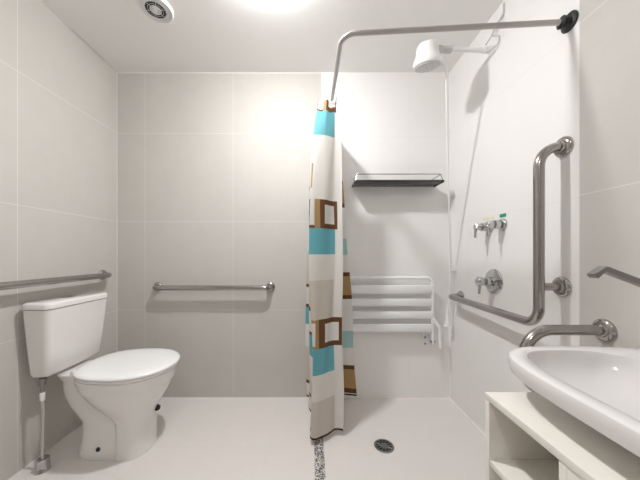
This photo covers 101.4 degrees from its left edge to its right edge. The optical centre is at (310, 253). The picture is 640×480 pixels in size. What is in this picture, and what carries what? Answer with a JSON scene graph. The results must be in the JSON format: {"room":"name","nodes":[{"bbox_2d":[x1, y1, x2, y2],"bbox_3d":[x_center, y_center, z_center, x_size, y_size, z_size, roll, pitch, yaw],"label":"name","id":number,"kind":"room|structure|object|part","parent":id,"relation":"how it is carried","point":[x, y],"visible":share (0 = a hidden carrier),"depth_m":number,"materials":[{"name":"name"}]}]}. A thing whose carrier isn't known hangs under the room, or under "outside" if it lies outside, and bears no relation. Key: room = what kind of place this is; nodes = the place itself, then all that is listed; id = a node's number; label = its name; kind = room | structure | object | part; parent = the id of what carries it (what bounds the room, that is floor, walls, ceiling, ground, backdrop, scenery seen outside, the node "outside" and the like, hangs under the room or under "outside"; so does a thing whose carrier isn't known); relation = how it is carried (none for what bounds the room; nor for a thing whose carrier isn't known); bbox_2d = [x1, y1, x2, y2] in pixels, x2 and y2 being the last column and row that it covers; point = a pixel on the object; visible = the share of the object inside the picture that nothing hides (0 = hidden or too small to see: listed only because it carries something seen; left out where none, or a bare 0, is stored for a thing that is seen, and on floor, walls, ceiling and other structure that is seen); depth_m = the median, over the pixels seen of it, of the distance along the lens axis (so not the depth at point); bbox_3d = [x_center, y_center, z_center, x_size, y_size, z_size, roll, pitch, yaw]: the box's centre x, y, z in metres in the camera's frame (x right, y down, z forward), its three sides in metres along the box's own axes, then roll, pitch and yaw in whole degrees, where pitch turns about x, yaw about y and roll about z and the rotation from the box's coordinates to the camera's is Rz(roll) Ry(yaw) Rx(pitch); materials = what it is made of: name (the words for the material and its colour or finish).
{"room":"accessible bathroom","nodes":[
{"label":"accessible bathroom","id":0,"kind":"room"},
{"bbox_2d":[0,0,117,479],"bbox_3d":[-1.366,-0.128,0.516,0.100,2.215,2.533,0,0,0],"label":"wall","id":1,"kind":"structure","parent":0,"point":[59,97],"depth_m":1.31,"materials":[{"name":"tile"}]},
{"bbox_2d":[0,270,111,289],"bbox_3d":[-1.279,0.131,1.256,0.075,0.062,0.854,0,0,0],"label":"grab bar","id":2,"kind":"object","parent":1,"relation":"attached to","point":[102,274],"visible":1,"depth_m":1.26,"materials":[{"name":"metal"}]},
{"bbox_2d":[8,398,484,479],"bbox_3d":[-0.188,1.030,0.516,2.456,0.100,2.733,0,0,0],"label":"floor","id":3,"kind":"structure","parent":0,"point":[198,438],"depth_m":1.33,"materials":[{"name":"tile"}]},
{"bbox_2d":[22,292,179,460],"bbox_3d":[-0.993,0.597,1.336,0.605,0.766,0.380,0,0,0],"label":"toilet","id":4,"kind":"object","parent":3,"relation":"on","point":[115,396],"visible":1,"depth_m":1.25,"materials":[{"name":"white ceramic"}]},
{"bbox_2d":[33,377,51,475],"bbox_3d":[-1.218,0.772,1.188,0.060,0.418,0.060,0,0,0],"label":"supply hose","id":5,"kind":"object","parent":4,"relation":"attached to","point":[43,463],"visible":1,"depth_m":1.18,"materials":[{"name":"silver metal"}]},
{"bbox_3d":[-1.229,0.406,1.336,0.128,0.311,0.348,0,0,0],"label":"tank","id":6,"kind":"part","parent":4,"relation":"part of","materials":[{"name":"white ceramic"}]},
{"bbox_3d":[-1.228,0.234,1.336,0.134,0.030,0.356,0,0,0],"label":"tank lid","id":7,"kind":"part","parent":4,"relation":"part of","materials":[{"name":"white ceramic"}]},
{"bbox_3d":[-0.974,0.778,1.336,0.545,0.404,0.370,0,0,0],"label":"bowl","id":8,"kind":"part","parent":4,"relation":"part of","materials":[{"name":"white ceramic"}]},
{"bbox_3d":[-0.911,0.571,1.336,0.429,0.014,0.370,0,0,0],"label":"seat","id":9,"kind":"part","parent":4,"relation":"part of","materials":[{"name":"white plastic"}]},
{"bbox_3d":[-0.910,0.552,1.336,0.441,0.022,0.380,0,0,0],"label":"lid","id":10,"kind":"part","parent":4,"relation":"part of","materials":[{"name":"white plastic"}]},
{"bbox_2d":[314,438,325,479],"bbox_3d":[0.041,0.989,0.516,0.047,0.022,2.533,0,0,0],"label":"trim","id":11,"kind":"structure","parent":3,"relation":"in","point":[318,444],"depth_m":1.24,"materials":[{"name":"stone"}]},
{"bbox_2d":[374,439,393,452],"bbox_3d":[0.372,0.978,1.337,0.100,0.004,0.100,0,0,0],"label":"floor drain","id":12,"kind":"object","parent":3,"relation":"on","point":[382,445],"visible":1,"depth_m":1.33,"materials":[{"name":"silver metal"}]},
{"bbox_2d":[485,392,639,479],"bbox_3d":[0.699,0.680,0.371,0.483,0.600,0.702,0,0,0],"label":"vanity cabinet","id":13,"kind":"object","parent":3,"relation":"on","point":[528,437],"visible":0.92,"depth_m":0.63,"materials":[{"name":"beige laminate"}]},
{"bbox_3d":[0.709,0.689,0.714,0.458,0.582,0.016,0,0,0],"label":"panel","id":14,"kind":"part","parent":13,"relation":"part of","materials":[{"name":"beige laminate"}]},
{"bbox_2d":[490,460,558,479],"bbox_3d":[0.705,0.562,0.608,0.446,0.016,0.197,0,0,0],"label":"shelf","id":15,"kind":"object","parent":13,"relation":"attached to","point":[505,469],"depth_m":0.67,"materials":[{"name":"beige laminate"}]},
{"bbox_2d":[508,346,639,457],"bbox_3d":[0.717,0.324,0.428,0.442,0.110,0.695,0,0,0],"label":"washbasin","id":16,"kind":"object","parent":13,"relation":"in","point":[598,386],"visible":1,"depth_m":0.66,"materials":[{"name":"white ceramic"}]},
{"bbox_2d":[586,266,639,286],"bbox_3d":[0.757,0.147,0.542,0.340,0.243,0.055,0,0,-3],"label":"faucet","id":17,"kind":"object","parent":16,"relation":"on","point":[597,272],"visible":1,"depth_m":0.54,"materials":[{"name":"silver metal"}]},
{"bbox_3d":[0.489,0.674,0.265,0.016,0.551,0.454,0,0,0],"label":"door","id":18,"kind":"part","parent":13,"relation":"part of","materials":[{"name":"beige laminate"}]},
{"bbox_2d":[41,0,503,72],"bbox_3d":[-0.188,-1.285,0.516,2.456,0.100,2.733,0,0,0],"label":"ceiling","id":19,"kind":"structure","parent":0,"point":[202,36],"depth_m":1.47,"materials":[{"name":"paint"}]},
{"bbox_2d":[136,0,173,23],"bbox_3d":[-0.779,-1.228,1.314,0.162,0.015,0.162,0,0,0],"label":"exhaust fan","id":20,"kind":"object","parent":19,"relation":"attached to","point":[159,11],"visible":1,"depth_m":1.31,"materials":[{"name":"white plastic"}]},
{"bbox_2d":[118,73,448,397],"bbox_3d":[-0.188,-0.128,1.833,2.456,2.215,0.100,0,0,0],"label":"wall","id":21,"kind":"structure","parent":0,"point":[214,168],"depth_m":1.78,"materials":[{"name":"tile"}]},
{"bbox_2d":[152,282,274,290],"bbox_3d":[-0.658,0.223,1.744,0.826,0.062,0.079,0,0,0],"label":"grab bar","id":22,"kind":"object","parent":21,"relation":"attached to","point":[157,286],"visible":1,"depth_m":1.71,"materials":[{"name":"metal"}]},
{"bbox_2d":[350,276,441,348],"bbox_3d":[0.519,0.386,1.734,0.655,0.478,0.098,0,0,0],"label":"bench","id":23,"kind":"object","parent":21,"relation":"attached to","point":[355,289],"visible":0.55,"depth_m":1.71,"materials":[{"name":"white plastic"}]},
{"bbox_3d":[0.819,0.515,1.705,0.060,0.193,0.022,0,0,29],"label":"leg","id":24,"kind":"part","parent":23,"relation":"part of","materials":[{"name":"white plastic"}]},
{"bbox_2d":[352,174,443,186],"bbox_3d":[0.558,-0.481,1.716,0.562,0.058,0.135,0,0,0],"label":"shower shelf","id":25,"kind":"object","parent":21,"relation":"attached to","point":[357,183],"visible":1,"depth_m":1.68,"materials":[{"name":"grey metal"}]},
{"bbox_3d":[0.558,-0.507,1.721,0.542,0.006,0.124,0,0,0],"label":"rail","id":26,"kind":"part","parent":25,"relation":"part of","materials":[{"name":"silver metal"}]},
{"bbox_3d":[0.558,-0.460,1.718,0.558,0.006,0.131,0,0,0],"label":"plate","id":27,"kind":"part","parent":25,"relation":"part of","materials":[{"name":"grey metal"}]},
{"bbox_2d":[441,63,451,326],"bbox_3d":[0.784,-0.254,1.527,0.046,1.447,0.443,0,0,31],"label":"shower hose","id":28,"kind":"object","parent":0,"point":[447,323],"visible":0.99,"depth_m":1.54,"materials":[{"name":"white plastic"}]},
{"bbox_2d":[449,0,639,433],"bbox_3d":[0.990,-0.128,0.516,0.100,2.215,2.533,0,0,0],"label":"wall","id":29,"kind":"structure","parent":0,"point":[539,86],"depth_m":1.05,"materials":[{"name":"tile"}]},
{"bbox_2d":[330,10,577,100],"bbox_3d":[0.345,-0.842,1.186,0.557,0.066,1.216,0,0,-45],"label":"curtain rod","id":30,"kind":"object","parent":29,"relation":"attached to","point":[567,22],"visible":0.83,"depth_m":0.97,"materials":[{"name":"silver metal"}]},
{"bbox_2d":[305,91,356,439],"bbox_3d":[0.126,0.044,1.524,0.323,1.808,0.390,0,0,0],"label":"shower curtain","id":31,"kind":"object","parent":30,"relation":"hanging from","point":[329,353],"visible":1,"depth_m":1.38,"materials":[{"name":"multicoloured fabric"}]},
{"bbox_2d":[556,10,577,33],"bbox_3d":[0.921,-0.842,0.952,0.037,0.066,0.066,0,0,3],"label":"mounting flange","id":32,"kind":"object","parent":30,"relation":"on","point":[567,22],"depth_m":0.94,"materials":[{"name":"black rubber"}]},
{"bbox_2d":[413,39,495,72],"bbox_3d":[0.736,-1.016,1.354,0.408,0.134,0.138,0,0,0],"label":"shower","id":33,"kind":"object","parent":29,"relation":"attached to","point":[428,53],"visible":1,"depth_m":1.33,"materials":[{"name":"white plastic"}]},
{"bbox_3d":[0.603,-0.969,1.357,0.122,0.036,0.120,0,0,0],"label":"spray plate","id":34,"kind":"part","parent":33,"relation":"part of","materials":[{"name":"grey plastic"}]},
{"bbox_3d":[0.792,-1.054,1.353,0.295,0.027,0.025,0,0,0],"label":"arm","id":35,"kind":"part","parent":33,"relation":"part of","materials":[{"name":"white plastic"}]},
{"bbox_2d":[448,397,484,435],"bbox_3d":[0.937,0.977,1.351,0.006,0.006,0.865,0,0,0],"label":"baseboard","id":36,"kind":"structure","parent":29,"relation":"attached to","point":[474,424],"depth_m":1.55,"materials":[{"name":"white tile"}]},
{"bbox_2d":[473,223,492,237],"bbox_3d":[0.897,-0.128,1.377,0.086,0.088,0.060,0,0,0],"label":"shower valve","id":37,"kind":"object","parent":29,"relation":"attached to","point":[481,227],"visible":0.77,"depth_m":1.37,"materials":[{"name":"silver metal"}]},
{"bbox_3d":[0.868,-0.116,1.374,0.027,0.065,0.014,0,0,-12],"label":"lever","id":38,"kind":"part","parent":37,"relation":"part of","materials":[{"name":"silver metal"}]},
{"bbox_2d":[475,269,502,293],"bbox_3d":[0.896,0.141,1.346,0.088,0.128,0.128,0,0,0],"label":"shower mixer","id":39,"kind":"object","parent":29,"relation":"attached to","point":[493,280],"visible":1,"depth_m":1.33,"materials":[{"name":"silver metal"}]},
{"bbox_2d":[485,2,503,52],"bbox_3d":[0.921,-1.124,1.314,0.023,0.192,0.093,0,0,-30],"label":"cable","id":40,"kind":"object","parent":29,"relation":"attached to","point":[502,15],"visible":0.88,"depth_m":1.31,"materials":[{"name":"grey plastic"}]},
{"bbox_2d":[485,218,507,235],"bbox_3d":[0.897,-0.130,1.283,0.086,0.088,0.060,0,0,0],"label":"shower valve","id":41,"kind":"object","parent":29,"relation":"attached to","point":[501,224],"visible":1,"depth_m":1.27,"materials":[{"name":"silver metal"}]},
{"bbox_3d":[0.868,-0.118,1.280,0.027,0.065,0.014,0,0,-12],"label":"lever","id":42,"kind":"part","parent":41,"relation":"part of","materials":[{"name":"silver metal"}]},
{"bbox_2d":[449,136,573,325],"bbox_3d":[0.885,-0.068,1.305,0.108,0.734,0.738,0,0,0],"label":"grab bar","id":43,"kind":"object","parent":29,"relation":"attached to","point":[561,286],"visible":1,"depth_m":0.96,"materials":[{"name":"metal"}]},
{"bbox_2d":[519,319,617,391],"bbox_3d":[0.803,0.344,0.838,0.275,0.272,0.070,0,0,0],"label":"grab bar","id":44,"kind":"object","parent":29,"relation":"attached to","point":[603,329],"visible":0.44,"depth_m":0.82,"materials":[{"name":"metal"}]}
]}

